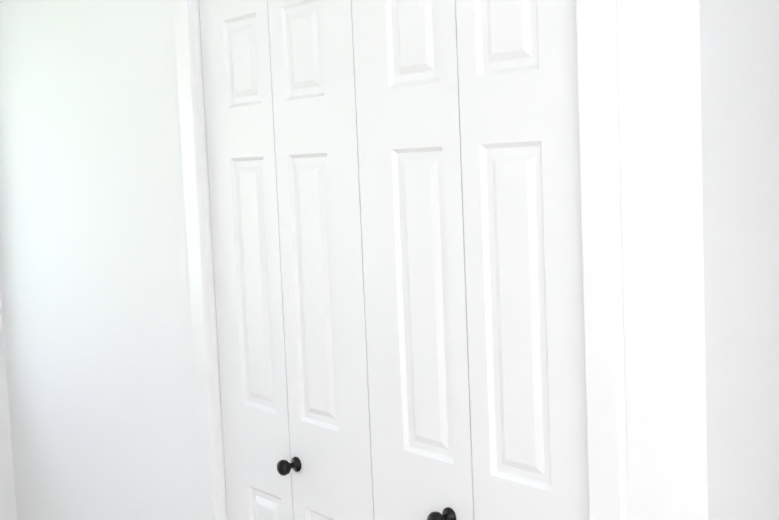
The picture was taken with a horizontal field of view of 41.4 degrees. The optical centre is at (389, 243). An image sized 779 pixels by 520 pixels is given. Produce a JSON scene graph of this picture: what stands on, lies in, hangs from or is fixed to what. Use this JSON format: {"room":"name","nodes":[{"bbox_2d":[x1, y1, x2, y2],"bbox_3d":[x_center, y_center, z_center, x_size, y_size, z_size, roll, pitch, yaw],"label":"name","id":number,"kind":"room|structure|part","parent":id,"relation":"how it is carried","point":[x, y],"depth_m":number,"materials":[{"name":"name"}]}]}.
{"room":"bedroom","nodes":[
{"label":"bedroom","id":0,"kind":"room"},
{"bbox_2d":[0,291,16,519],"bbox_3d":[-2.566,0.211,2.795,4.500,2.440,0.280,-6,6,-40],"label":"wall","id":1,"kind":"structure","parent":0,"point":[7,501],"depth_m":3.65,"materials":[{"name":"white paint"}]},
{"bbox_2d":[0,0,745,519],"bbox_3d":[-0.421,0.139,2.579,0.100,2.440,2.818,-6,6,-40],"label":"wall","id":2,"kind":"structure","parent":0,"point":[96,304],"depth_m":2.72,"materials":[{"name":"white paint"}]},
{"bbox_2d":[192,0,227,519],"bbox_3d":[-0.015,0.365,2.126,0.102,2.030,1.200,-6,6,-40],"label":"door frame","id":3,"kind":"structure","parent":2,"relation":"attached to","point":[209,246],"depth_m":2.52,"materials":[{"name":"white paint"}]},
{"bbox_2d":[199,0,293,519],"bbox_3d":[-0.312,0.360,2.450,0.033,1.988,0.290,-6,6,-40],"label":"bifold closet door","id":4,"kind":"structure","parent":2,"relation":"in","point":[237,78],"depth_m":2.41,"materials":[{"name":"white paint"}]},
{"bbox_2d":[268,0,373,519],"bbox_3d":[-0.141,0.372,2.211,0.083,1.988,0.290,-6,6,-40],"label":"bifold closet door","id":5,"kind":"structure","parent":2,"relation":"in","point":[329,466],"depth_m":2.19,"materials":[{"name":"white paint"}]},
{"bbox_3d":[-0.227,0.497,2.303,0.050,0.036,0.036,-6,6,-40],"label":"knob","id":6,"kind":"part","parent":5,"relation":"part of","materials":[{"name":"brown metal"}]},
{"bbox_2d":[173,0,627,519],"bbox_3d":[-0.060,0.344,2.086,0.017,2.082,1.306,-6,6,-40],"label":"trim","id":7,"kind":"structure","parent":2,"relation":"attached to","point":[601,211],"depth_m":1.59,"materials":[{"name":"white paint"}]},
{"bbox_2d":[352,0,473,519],"bbox_3d":[0.048,0.382,1.988,0.083,1.988,0.290,-6,6,-40],"label":"bifold closet door","id":8,"kind":"structure","parent":2,"relation":"in","point":[408,123],"depth_m":1.96,"materials":[{"name":"white paint"}]},
{"bbox_3d":[0.095,0.514,1.924,0.050,0.036,0.036,-6,6,-40],"label":"knob","id":9,"kind":"part","parent":8,"relation":"part of","materials":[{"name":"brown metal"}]},
{"bbox_2d":[456,0,589,519],"bbox_3d":[0.257,0.390,1.780,0.033,1.988,0.290,-6,6,-40],"label":"bifold closet door","id":10,"kind":"structure","parent":2,"relation":"in","point":[519,111],"depth_m":1.75,"materials":[{"name":"white paint"}]},
{"bbox_2d":[738,0,778,519],"bbox_3d":[0.708,0.159,1.754,0.557,2.440,0.098,-6,6,-40],"label":"wall","id":11,"kind":"structure","parent":0,"point":[759,73],"depth_m":1.56,"materials":[{"name":"white paint"}]}
]}

